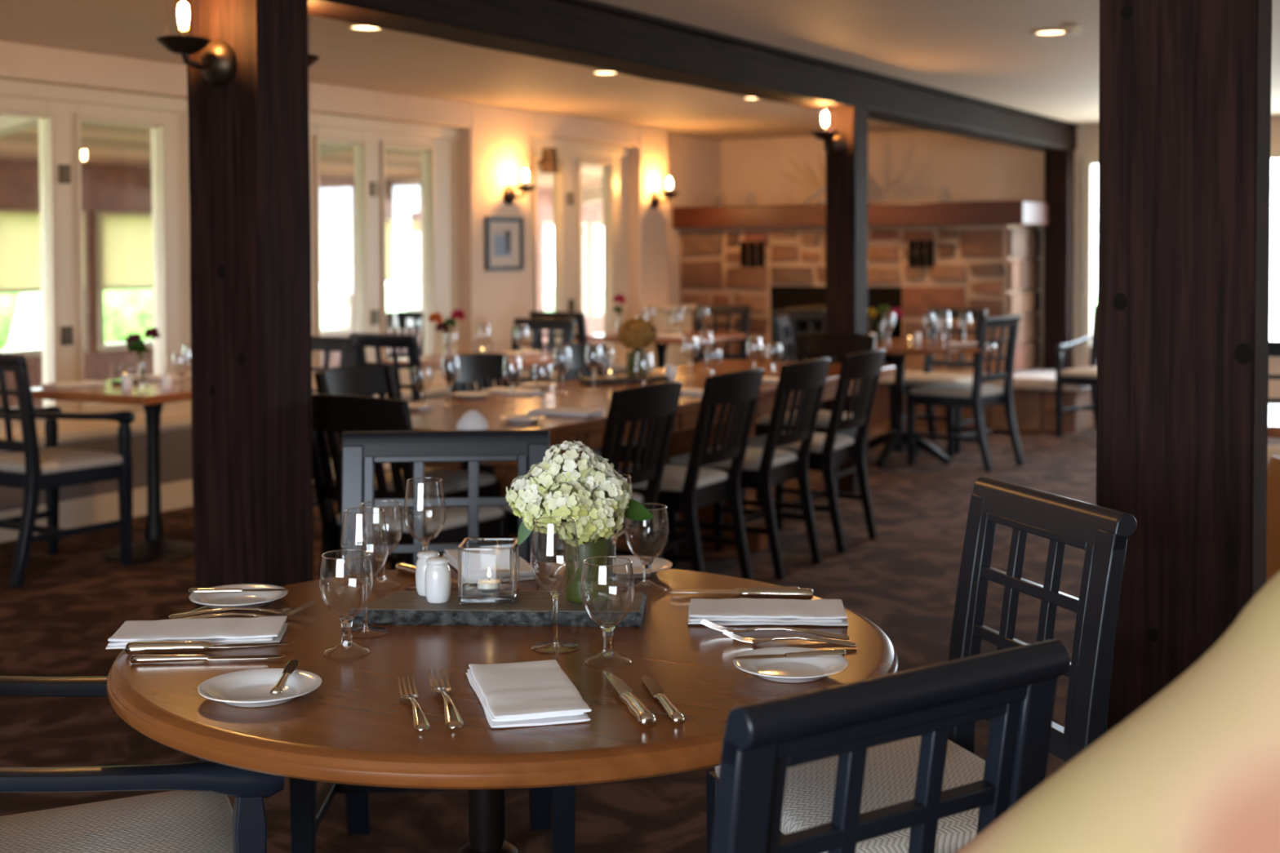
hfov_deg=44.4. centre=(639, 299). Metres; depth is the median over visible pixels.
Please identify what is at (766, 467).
chair
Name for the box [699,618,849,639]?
fork
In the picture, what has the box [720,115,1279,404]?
wall
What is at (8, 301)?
shrub
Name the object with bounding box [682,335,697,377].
wine glass
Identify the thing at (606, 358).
votive holder
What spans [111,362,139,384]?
candle holder
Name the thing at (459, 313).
flower sprig
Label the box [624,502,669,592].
water goblet
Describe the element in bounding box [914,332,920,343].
shaker
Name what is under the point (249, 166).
timber post
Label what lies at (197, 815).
armchair
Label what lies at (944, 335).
water goblet
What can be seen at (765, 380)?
folded napkin
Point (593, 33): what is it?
ceiling beam
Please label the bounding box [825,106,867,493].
timber post
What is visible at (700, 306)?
wine glass
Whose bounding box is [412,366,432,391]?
bowl
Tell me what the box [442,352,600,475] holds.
chair
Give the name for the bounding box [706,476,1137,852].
chair
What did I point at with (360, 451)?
chair
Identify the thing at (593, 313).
window
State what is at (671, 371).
shaker
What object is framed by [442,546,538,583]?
folded napkin
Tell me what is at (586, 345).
bowl
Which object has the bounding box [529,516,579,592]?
bowl
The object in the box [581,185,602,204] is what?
trim
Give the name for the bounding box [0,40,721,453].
wall
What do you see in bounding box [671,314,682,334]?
water goblet
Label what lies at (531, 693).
folded napkin
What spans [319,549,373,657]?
water goblet
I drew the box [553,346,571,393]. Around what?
wine glass
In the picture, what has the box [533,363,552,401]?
water goblet
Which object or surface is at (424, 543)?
wine glass
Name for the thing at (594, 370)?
wine glass
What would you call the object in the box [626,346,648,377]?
bottle vase
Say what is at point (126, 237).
roller blind
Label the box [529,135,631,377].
window frame
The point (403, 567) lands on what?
steak knife
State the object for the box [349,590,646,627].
slate board
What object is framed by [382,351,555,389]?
table
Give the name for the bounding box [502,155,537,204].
wall sconce
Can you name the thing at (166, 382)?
shaker
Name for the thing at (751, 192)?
jar
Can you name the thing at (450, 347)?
shaker
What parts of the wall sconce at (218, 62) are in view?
dish, arm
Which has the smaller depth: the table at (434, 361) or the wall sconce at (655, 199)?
the table at (434, 361)
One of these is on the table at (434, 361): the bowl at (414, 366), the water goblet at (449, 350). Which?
the water goblet at (449, 350)
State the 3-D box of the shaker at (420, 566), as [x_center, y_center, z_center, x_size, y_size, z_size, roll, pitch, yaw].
[-0.349,0.451,2.583,0.042,0.071,0.042,1,2,30]
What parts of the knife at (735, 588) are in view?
blade, handle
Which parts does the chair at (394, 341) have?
leg, rail, leg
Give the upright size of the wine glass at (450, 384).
0.191 m
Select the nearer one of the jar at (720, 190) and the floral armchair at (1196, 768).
the floral armchair at (1196, 768)
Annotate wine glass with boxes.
[182,343,191,388]
[340,506,388,638]
[403,477,445,590]
[440,354,460,404]
[476,324,490,352]
[502,355,522,406]
[515,324,528,359]
[529,515,579,653]
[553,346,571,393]
[585,344,602,390]
[612,473,633,586]
[635,351,653,385]
[674,306,684,333]
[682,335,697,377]
[698,306,709,333]
[698,330,713,370]
[746,336,762,368]
[883,312,895,342]
[923,311,934,342]
[938,311,950,341]
[959,312,971,342]
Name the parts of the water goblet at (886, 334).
stem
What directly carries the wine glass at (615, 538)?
on the round dining table at (356, 728)
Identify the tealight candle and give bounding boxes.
[476,568,502,591]
[605,369,614,377]
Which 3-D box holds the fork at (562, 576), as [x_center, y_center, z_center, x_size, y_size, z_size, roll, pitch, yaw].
[-0.116,0.491,2.860,0.024,0.016,0.198,0,2,13]
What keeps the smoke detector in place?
attached to the ceiling
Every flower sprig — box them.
[124,327,161,386]
[427,308,466,354]
[612,293,626,329]
[867,304,903,328]
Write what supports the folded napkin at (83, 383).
on the table at (154, 548)
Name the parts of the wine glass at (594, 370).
stem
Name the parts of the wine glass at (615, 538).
stem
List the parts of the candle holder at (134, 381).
glass corner, glass corner, glass, glass corner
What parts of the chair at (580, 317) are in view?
leg, rail, rail, seat, leg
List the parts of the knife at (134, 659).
handle, blade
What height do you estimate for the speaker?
0.170 m
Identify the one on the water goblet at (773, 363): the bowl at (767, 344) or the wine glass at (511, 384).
the bowl at (767, 344)
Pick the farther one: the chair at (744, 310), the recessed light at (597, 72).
the chair at (744, 310)
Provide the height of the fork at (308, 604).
0.016 m
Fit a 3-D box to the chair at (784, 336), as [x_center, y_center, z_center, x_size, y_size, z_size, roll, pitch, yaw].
[1.104,0.570,9.655,0.566,0.933,0.508,0,2,14]
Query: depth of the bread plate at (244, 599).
2.64 m
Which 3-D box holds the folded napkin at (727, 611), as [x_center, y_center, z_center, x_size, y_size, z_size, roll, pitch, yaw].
[0.203,0.501,2.512,0.251,0.018,0.128,0,2,2]
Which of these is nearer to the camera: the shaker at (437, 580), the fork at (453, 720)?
the fork at (453, 720)
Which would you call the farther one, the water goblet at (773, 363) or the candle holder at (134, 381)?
the water goblet at (773, 363)
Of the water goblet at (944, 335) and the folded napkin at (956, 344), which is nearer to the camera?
the folded napkin at (956, 344)
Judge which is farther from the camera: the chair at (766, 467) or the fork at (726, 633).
the chair at (766, 467)
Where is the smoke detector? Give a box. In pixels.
[1061,25,1082,34]
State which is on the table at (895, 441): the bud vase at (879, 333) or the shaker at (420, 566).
the bud vase at (879, 333)
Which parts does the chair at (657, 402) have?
leg, seat, seat frame, leg, rail, crest rail, leg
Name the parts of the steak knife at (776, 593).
blade, handle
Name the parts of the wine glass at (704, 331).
stem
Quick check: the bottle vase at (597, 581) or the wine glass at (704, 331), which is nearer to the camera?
the bottle vase at (597, 581)
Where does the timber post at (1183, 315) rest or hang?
on the floor
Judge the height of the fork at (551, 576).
0.016 m
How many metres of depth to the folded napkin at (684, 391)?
6.35 m
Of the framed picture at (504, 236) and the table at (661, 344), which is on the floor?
the table at (661, 344)
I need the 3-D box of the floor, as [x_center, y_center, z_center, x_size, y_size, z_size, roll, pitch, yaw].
[0.886,1.230,5.317,10.000,0.120,15.200,1,2,30]
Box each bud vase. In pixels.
[136,366,149,391]
[875,325,884,341]
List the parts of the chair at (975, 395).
leg, leg, seat, seat frame, leg, rail, rail, leg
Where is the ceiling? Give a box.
[0,0,1279,139]
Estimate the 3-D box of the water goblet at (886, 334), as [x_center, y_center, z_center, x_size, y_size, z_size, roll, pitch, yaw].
[1.573,0.198,9.957,0.078,0.146,0.078,0,2,12]
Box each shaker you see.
[121,373,132,391]
[161,373,172,390]
[415,550,439,595]
[424,556,451,603]
[447,345,454,356]
[664,364,672,374]
[666,364,676,381]
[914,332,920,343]
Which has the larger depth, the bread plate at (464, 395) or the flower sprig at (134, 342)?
the flower sprig at (134, 342)
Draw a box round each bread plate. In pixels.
[189,583,288,608]
[197,668,321,707]
[451,391,491,399]
[499,414,546,423]
[518,382,555,388]
[615,555,672,578]
[733,647,848,683]
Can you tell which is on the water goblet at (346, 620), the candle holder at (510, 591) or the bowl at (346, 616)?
the bowl at (346, 616)
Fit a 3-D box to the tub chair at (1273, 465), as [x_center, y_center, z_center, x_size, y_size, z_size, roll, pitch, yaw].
[2.035,0.818,4.313,0.594,0.760,0.696,0,2,2]
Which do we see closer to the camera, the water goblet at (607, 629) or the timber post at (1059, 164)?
the water goblet at (607, 629)
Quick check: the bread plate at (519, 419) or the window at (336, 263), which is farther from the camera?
the window at (336, 263)
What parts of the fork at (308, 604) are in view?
handle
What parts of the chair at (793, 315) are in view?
leg, rail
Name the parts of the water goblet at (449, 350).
stem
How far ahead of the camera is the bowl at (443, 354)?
5.99 m
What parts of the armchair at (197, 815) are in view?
armrest, seat, armrest, leg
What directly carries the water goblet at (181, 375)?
on the table at (154, 548)
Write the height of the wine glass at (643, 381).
0.191 m
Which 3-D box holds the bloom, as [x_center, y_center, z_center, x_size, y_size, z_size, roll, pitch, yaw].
[-0.013,0.206,7.001,0.179,0.249,0.183,0,2,-4]
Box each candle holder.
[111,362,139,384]
[457,537,519,604]
[472,339,492,353]
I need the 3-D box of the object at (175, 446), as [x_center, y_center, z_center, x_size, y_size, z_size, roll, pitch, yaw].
[-3.301,0.868,6.652,0.012,0.270,13.100,1,2,30]
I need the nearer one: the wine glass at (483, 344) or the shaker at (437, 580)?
the shaker at (437, 580)
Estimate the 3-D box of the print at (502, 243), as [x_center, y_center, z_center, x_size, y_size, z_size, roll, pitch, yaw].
[-0.935,-0.384,10.662,0.002,0.185,0.200,1,2,30]
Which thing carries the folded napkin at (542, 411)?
on the dining table at (589, 431)
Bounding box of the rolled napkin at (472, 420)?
[456,409,488,430]
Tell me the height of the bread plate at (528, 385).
0.018 m
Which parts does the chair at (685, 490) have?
leg, seat, seat frame, leg, rail, crest rail, leg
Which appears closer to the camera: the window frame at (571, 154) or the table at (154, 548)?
the table at (154, 548)
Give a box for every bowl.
[172,352,190,374]
[319,550,373,618]
[340,507,388,580]
[358,501,403,557]
[403,477,445,542]
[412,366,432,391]
[440,354,460,382]
[502,356,522,384]
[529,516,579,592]
[533,363,552,387]
[553,350,571,373]
[580,556,635,627]
[585,345,602,369]
[613,477,633,537]
[624,503,669,560]
[682,335,697,359]
[765,343,782,363]
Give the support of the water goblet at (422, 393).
on the dining table at (589, 431)
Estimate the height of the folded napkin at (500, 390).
0.018 m
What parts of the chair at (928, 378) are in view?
leg, seat frame, leg, seat, rail, rail, leg, leg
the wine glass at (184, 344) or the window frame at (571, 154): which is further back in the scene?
the window frame at (571, 154)
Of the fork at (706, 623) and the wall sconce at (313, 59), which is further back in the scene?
the wall sconce at (313, 59)
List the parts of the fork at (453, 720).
handle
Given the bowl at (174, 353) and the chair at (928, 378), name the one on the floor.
the chair at (928, 378)
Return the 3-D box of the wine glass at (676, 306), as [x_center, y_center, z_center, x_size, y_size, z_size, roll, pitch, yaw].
[0.278,0.148,10.990,0.074,0.191,0.074,1,2,30]
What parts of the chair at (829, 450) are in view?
leg, leg, seat, seat frame, leg, rail, crest rail, leg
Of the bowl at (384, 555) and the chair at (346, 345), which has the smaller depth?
the bowl at (384, 555)
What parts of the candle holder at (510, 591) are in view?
glass corner, glass corner, glass, glass corner, glass corner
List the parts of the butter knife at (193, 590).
handle, blade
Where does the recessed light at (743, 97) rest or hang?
in the ceiling
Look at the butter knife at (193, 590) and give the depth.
2.62 m
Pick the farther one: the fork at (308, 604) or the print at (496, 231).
the print at (496, 231)
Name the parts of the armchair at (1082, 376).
leg, armrest, seat, seat frame, leg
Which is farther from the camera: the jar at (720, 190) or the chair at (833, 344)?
the jar at (720, 190)
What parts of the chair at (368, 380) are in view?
leg, crest rail, leg, seat, seat frame, leg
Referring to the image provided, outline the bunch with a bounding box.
[505,440,653,546]
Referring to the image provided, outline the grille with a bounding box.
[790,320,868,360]
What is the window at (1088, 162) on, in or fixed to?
in the wall at (911, 166)
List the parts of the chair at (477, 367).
leg, crest rail, seat frame, leg, seat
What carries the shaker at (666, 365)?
on the dining table at (589, 431)
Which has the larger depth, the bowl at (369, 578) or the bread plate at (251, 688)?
the bowl at (369, 578)
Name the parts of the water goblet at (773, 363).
stem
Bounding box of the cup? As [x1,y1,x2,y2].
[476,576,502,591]
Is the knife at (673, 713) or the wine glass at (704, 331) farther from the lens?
the wine glass at (704, 331)
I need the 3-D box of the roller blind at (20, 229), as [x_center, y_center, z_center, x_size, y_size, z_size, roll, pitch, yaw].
[-4.260,-0.348,11.076,0.004,0.550,0.820,1,2,30]
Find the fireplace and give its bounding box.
[672,200,1094,431]
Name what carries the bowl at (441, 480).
on the wine glass at (424, 543)
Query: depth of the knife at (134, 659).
2.24 m
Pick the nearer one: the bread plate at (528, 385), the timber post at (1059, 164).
the bread plate at (528, 385)
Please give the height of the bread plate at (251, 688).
0.018 m
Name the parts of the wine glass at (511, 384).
stem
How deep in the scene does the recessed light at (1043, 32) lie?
7.09 m
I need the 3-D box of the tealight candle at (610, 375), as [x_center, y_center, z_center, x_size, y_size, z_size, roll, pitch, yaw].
[-0.132,0.327,6.902,0.041,0.035,0.041,1,2,30]
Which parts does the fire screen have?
frame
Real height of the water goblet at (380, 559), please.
0.146 m
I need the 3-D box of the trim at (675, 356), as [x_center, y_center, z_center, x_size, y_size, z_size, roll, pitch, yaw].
[0.220,0.497,12.496,0.270,0.900,0.500,1,2,30]
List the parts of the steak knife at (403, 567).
handle, blade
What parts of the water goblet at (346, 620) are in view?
stem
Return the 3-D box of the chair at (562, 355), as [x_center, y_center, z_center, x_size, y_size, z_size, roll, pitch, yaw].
[-0.077,0.663,7.483,0.593,0.890,0.458,1,2,30]
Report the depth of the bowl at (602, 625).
2.23 m
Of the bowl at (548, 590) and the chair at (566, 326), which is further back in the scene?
the chair at (566, 326)
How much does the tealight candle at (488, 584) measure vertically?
0.035 m
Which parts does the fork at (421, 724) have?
handle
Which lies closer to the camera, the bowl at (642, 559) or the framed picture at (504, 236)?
the bowl at (642, 559)
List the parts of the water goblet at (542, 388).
stem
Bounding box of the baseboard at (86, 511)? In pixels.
[0,458,390,542]
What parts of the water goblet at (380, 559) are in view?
stem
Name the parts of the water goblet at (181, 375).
stem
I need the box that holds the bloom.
[617,317,657,349]
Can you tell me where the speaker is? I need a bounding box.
[538,147,558,173]
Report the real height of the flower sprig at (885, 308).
0.237 m
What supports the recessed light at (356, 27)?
in the ceiling
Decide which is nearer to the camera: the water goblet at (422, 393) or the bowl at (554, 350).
the water goblet at (422, 393)
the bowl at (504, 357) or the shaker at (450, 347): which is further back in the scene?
the shaker at (450, 347)
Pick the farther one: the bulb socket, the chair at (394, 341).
the chair at (394, 341)
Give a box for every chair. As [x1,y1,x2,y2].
[288,429,575,852]
[311,336,358,506]
[311,394,509,579]
[314,364,500,577]
[348,333,425,472]
[386,311,423,369]
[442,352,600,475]
[460,317,575,471]
[488,381,683,562]
[528,311,613,379]
[552,342,645,469]
[615,368,764,580]
[666,357,831,579]
[693,304,752,431]
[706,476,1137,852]
[710,639,1071,852]
[740,349,885,553]
[754,332,875,507]
[770,309,826,413]
[772,314,868,447]
[888,307,988,453]
[906,315,1025,471]
[1266,340,1279,466]
[1266,454,1279,583]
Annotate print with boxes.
[493,228,511,235]
[493,235,511,256]
[505,231,511,252]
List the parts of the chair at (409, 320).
crest rail, rail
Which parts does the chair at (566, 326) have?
leg, leg, rail, rail, leg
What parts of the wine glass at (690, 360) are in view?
stem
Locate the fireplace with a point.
(922, 256)
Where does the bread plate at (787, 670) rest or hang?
on the round dining table at (356, 728)
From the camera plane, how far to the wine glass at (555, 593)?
2.32 m
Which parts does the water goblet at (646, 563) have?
stem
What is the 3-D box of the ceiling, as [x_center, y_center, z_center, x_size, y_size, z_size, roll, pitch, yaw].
[0.878,-1.208,5.240,10.000,0.120,15.200,1,2,30]
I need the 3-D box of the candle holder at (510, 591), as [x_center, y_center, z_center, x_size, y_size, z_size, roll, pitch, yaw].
[-0.245,0.441,2.543,0.092,0.092,0.092,0,2,1]
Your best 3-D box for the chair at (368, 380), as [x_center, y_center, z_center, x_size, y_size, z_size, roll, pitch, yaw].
[-0.909,0.711,6.059,0.593,0.890,0.458,1,2,30]
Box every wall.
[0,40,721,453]
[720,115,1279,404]
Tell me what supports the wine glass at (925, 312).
on the table at (895, 441)
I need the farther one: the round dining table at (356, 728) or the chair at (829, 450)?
the chair at (829, 450)
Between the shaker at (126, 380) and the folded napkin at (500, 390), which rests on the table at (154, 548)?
the shaker at (126, 380)
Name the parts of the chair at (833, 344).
leg, leg, seat, seat frame, crest rail, leg, leg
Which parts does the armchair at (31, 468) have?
rail, rail, leg, armrest, leg, seat frame, seat, armrest, leg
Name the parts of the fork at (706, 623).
handle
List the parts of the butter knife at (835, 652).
blade, handle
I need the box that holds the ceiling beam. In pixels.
[307,0,1079,151]
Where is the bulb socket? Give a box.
[177,30,189,35]
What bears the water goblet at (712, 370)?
on the dining table at (589, 431)
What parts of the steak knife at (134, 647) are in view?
handle, blade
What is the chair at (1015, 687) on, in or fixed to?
on the floor
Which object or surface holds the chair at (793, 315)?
on the floor
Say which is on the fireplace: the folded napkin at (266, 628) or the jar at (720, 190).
the jar at (720, 190)
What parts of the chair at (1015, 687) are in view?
leg, rail, leg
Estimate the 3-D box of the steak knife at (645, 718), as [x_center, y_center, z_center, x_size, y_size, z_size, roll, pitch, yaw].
[-0.017,0.517,2.043,0.024,0.018,0.243,-1,2,-13]
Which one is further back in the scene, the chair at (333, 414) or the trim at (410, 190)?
the trim at (410, 190)
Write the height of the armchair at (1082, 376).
0.933 m
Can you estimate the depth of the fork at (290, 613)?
2.50 m
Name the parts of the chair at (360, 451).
leg, leg, rail, leg, leg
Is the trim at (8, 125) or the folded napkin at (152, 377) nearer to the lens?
the folded napkin at (152, 377)
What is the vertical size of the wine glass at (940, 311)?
0.191 m
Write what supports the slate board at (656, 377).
on the dining table at (589, 431)
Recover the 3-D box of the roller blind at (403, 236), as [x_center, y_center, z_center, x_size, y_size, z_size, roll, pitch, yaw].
[-2.282,-0.461,14.459,0.004,0.550,0.820,1,2,30]
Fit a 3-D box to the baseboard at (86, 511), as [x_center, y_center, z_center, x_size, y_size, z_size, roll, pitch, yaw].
[-3.180,1.066,6.860,0.018,0.140,13.570,1,2,30]
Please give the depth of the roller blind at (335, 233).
13.78 m
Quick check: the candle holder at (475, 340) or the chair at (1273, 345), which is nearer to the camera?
the chair at (1273, 345)
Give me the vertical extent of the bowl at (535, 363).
0.093 m
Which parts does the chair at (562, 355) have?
leg, crest rail, leg, seat frame, seat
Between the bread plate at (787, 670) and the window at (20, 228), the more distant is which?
the window at (20, 228)
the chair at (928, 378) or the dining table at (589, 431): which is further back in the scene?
the chair at (928, 378)
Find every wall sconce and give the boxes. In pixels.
[155,0,236,87]
[308,8,319,67]
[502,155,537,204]
[649,165,679,208]
[810,107,847,156]
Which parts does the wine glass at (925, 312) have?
stem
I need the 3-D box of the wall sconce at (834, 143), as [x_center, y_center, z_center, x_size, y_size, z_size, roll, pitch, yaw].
[1.014,-0.945,8.485,0.158,0.339,0.218,1,2,30]
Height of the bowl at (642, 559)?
0.093 m
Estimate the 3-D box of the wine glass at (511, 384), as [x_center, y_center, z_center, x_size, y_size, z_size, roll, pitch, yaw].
[-0.482,0.310,5.924,0.074,0.191,0.074,1,2,30]
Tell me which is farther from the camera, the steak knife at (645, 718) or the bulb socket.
the bulb socket
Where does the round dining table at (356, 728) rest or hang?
on the floor
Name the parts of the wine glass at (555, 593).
stem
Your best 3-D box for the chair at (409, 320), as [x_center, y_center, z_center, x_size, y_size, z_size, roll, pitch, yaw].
[-1.795,0.544,11.460,0.458,0.890,0.593,0,2,12]
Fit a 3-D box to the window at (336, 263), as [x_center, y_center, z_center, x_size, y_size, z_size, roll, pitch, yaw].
[-2.830,-0.199,13.653,0.138,1.040,0.880,1,2,30]
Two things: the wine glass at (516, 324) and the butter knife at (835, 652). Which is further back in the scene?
the wine glass at (516, 324)
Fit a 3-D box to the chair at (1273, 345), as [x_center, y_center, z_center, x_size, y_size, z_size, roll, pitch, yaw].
[2.833,0.658,6.654,0.508,0.933,0.565,0,2,19]
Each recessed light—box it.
[346,23,384,31]
[589,70,619,75]
[740,96,761,99]
[1031,28,1066,35]
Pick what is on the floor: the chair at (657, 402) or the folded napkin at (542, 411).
the chair at (657, 402)
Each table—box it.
[15,376,195,562]
[106,562,898,852]
[325,359,895,557]
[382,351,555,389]
[574,330,746,368]
[867,337,997,466]
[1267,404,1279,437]
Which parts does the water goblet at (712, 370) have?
stem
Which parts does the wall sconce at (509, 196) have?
arm, dish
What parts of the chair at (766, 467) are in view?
leg, leg, seat, seat frame, leg, rail, crest rail, leg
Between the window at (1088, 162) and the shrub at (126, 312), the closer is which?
the window at (1088, 162)
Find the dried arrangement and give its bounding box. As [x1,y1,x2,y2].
[777,150,871,204]
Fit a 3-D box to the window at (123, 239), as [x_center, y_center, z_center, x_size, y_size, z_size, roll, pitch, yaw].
[-3.819,-0.142,11.961,0.138,1.040,0.880,1,2,30]
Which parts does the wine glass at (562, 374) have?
stem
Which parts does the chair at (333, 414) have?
leg, crest rail, rail, leg, leg, seat frame, seat, leg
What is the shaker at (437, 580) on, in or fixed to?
on the slate board at (531, 608)
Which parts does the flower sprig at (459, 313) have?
stem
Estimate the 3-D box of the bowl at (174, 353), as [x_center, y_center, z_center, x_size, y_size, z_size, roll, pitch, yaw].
[-2.001,0.284,6.834,0.078,0.093,0.078,0,2,9]
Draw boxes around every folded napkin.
[40,380,106,388]
[105,616,288,648]
[122,374,183,380]
[408,403,433,411]
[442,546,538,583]
[466,659,591,728]
[480,386,547,395]
[498,350,542,355]
[525,407,604,417]
[657,333,683,337]
[680,388,702,395]
[688,598,848,626]
[761,376,778,382]
[946,342,991,346]
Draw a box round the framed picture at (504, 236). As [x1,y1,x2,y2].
[484,216,524,271]
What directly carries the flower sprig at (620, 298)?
in the bud vase
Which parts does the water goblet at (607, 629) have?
stem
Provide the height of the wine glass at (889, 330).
0.191 m
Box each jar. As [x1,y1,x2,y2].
[715,189,726,206]
[746,191,758,205]
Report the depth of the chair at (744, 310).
11.58 m
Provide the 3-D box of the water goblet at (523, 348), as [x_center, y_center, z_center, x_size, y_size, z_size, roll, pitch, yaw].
[-0.648,0.246,8.672,0.078,0.146,0.078,1,2,27]
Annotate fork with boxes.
[168,600,314,618]
[184,606,302,618]
[397,675,430,732]
[428,668,463,729]
[533,560,565,581]
[555,574,565,577]
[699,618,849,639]
[722,629,857,647]
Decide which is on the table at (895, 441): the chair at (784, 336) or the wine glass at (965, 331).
the wine glass at (965, 331)
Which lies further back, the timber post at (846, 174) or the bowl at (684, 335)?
the timber post at (846, 174)
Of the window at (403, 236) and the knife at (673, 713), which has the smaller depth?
the knife at (673, 713)
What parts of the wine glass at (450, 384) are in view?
stem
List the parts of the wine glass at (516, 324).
stem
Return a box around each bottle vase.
[564,534,613,604]
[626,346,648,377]
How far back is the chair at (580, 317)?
10.49 m
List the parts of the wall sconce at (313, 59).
dish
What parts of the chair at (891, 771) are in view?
leg, seat, leg, rail, rail, leg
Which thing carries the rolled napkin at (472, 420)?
on the dining table at (589, 431)
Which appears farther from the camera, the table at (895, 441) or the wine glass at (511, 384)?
the table at (895, 441)
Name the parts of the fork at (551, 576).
handle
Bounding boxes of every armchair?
[0,353,135,587]
[0,675,284,852]
[955,570,1279,852]
[1054,304,1097,437]
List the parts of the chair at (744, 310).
leg, rail, rail, leg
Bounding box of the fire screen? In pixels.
[785,304,871,360]
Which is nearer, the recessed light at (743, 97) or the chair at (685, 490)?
the chair at (685, 490)
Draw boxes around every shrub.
[0,293,20,351]
[103,288,153,343]
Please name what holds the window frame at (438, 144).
in the wall at (494, 144)
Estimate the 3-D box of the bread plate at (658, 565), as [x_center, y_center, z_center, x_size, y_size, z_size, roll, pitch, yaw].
[-0.021,0.492,2.856,0.160,0.018,0.160,1,2,30]
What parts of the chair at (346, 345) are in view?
rail, leg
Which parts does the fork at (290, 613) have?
handle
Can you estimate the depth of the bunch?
2.49 m
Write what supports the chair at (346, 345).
on the floor
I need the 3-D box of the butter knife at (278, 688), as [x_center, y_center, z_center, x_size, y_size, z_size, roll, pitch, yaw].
[-0.474,0.504,2.098,0.019,0.010,0.166,0,2,-4]
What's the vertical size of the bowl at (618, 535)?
0.107 m
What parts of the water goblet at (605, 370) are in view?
stem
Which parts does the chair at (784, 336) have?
rail, leg, leg, seat frame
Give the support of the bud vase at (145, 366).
on the table at (154, 548)
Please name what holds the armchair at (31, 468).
on the floor
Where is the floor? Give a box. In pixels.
[0,414,1279,852]
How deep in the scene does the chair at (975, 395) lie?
9.65 m
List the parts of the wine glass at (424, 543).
stem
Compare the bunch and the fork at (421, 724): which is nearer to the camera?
the fork at (421, 724)
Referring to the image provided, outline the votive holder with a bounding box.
[601,358,617,378]
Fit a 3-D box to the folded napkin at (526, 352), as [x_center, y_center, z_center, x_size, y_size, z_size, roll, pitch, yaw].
[-0.676,0.304,8.865,0.128,0.018,0.251,1,2,30]
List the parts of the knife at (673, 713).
blade, handle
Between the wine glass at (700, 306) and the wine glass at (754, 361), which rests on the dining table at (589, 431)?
the wine glass at (754, 361)
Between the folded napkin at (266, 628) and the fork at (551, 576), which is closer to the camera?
the folded napkin at (266, 628)
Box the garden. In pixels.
[4,285,1097,350]
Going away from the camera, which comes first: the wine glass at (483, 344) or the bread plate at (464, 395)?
the bread plate at (464, 395)
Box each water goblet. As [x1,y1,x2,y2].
[172,352,190,386]
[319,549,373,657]
[358,500,403,587]
[412,366,432,404]
[443,332,457,357]
[515,329,529,356]
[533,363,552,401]
[580,555,635,666]
[596,347,613,376]
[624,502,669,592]
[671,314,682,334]
[704,347,721,375]
[765,342,782,373]
[881,318,893,342]
[937,319,950,342]
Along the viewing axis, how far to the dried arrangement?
13.05 m
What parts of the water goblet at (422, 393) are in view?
stem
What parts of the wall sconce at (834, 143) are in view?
dish, arm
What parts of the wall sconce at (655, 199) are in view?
arm, dish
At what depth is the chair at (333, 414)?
5.04 m
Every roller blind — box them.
[0,209,84,289]
[101,212,153,287]
[320,217,351,280]
[385,218,421,279]
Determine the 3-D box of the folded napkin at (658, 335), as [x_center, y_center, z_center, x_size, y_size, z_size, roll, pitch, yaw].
[0.163,0.247,10.598,0.251,0.018,0.128,0,2,10]
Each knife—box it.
[124,640,294,654]
[129,654,285,663]
[188,587,288,594]
[269,659,299,696]
[395,562,470,585]
[602,671,656,728]
[641,674,684,724]
[669,587,813,599]
[671,586,799,591]
[731,648,846,660]
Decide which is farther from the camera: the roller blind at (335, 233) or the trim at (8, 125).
the roller blind at (335, 233)
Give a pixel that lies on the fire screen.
(869, 321)
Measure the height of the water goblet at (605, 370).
0.146 m
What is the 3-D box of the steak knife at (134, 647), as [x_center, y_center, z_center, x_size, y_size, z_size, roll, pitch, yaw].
[-0.632,0.511,2.305,0.243,0.018,0.024,0,2,-6]
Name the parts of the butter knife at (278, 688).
handle, blade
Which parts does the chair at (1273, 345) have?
seat, rail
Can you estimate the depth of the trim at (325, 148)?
11.19 m
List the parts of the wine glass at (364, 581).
stem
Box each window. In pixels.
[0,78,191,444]
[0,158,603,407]
[0,208,88,357]
[95,210,154,351]
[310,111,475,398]
[320,216,353,336]
[385,217,422,330]
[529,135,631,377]
[541,222,586,316]
[590,222,603,316]
[1080,151,1279,359]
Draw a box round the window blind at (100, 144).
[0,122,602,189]
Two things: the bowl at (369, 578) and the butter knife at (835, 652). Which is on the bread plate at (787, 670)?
the butter knife at (835, 652)
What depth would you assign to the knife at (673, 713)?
2.02 m
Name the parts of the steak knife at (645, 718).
blade, handle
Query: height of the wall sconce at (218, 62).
0.339 m
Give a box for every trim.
[0,115,38,137]
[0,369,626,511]
[319,142,355,156]
[393,133,669,201]
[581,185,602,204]
[641,303,696,369]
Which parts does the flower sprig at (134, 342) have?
stem, stem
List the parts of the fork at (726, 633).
handle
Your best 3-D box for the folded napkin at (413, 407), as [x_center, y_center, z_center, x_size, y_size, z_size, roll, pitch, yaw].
[-0.909,0.401,5.830,0.251,0.018,0.128,0,2,15]
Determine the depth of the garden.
47.02 m
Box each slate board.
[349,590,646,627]
[578,373,668,385]
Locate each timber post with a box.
[186,0,313,608]
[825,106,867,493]
[1043,149,1074,369]
[1096,0,1271,733]

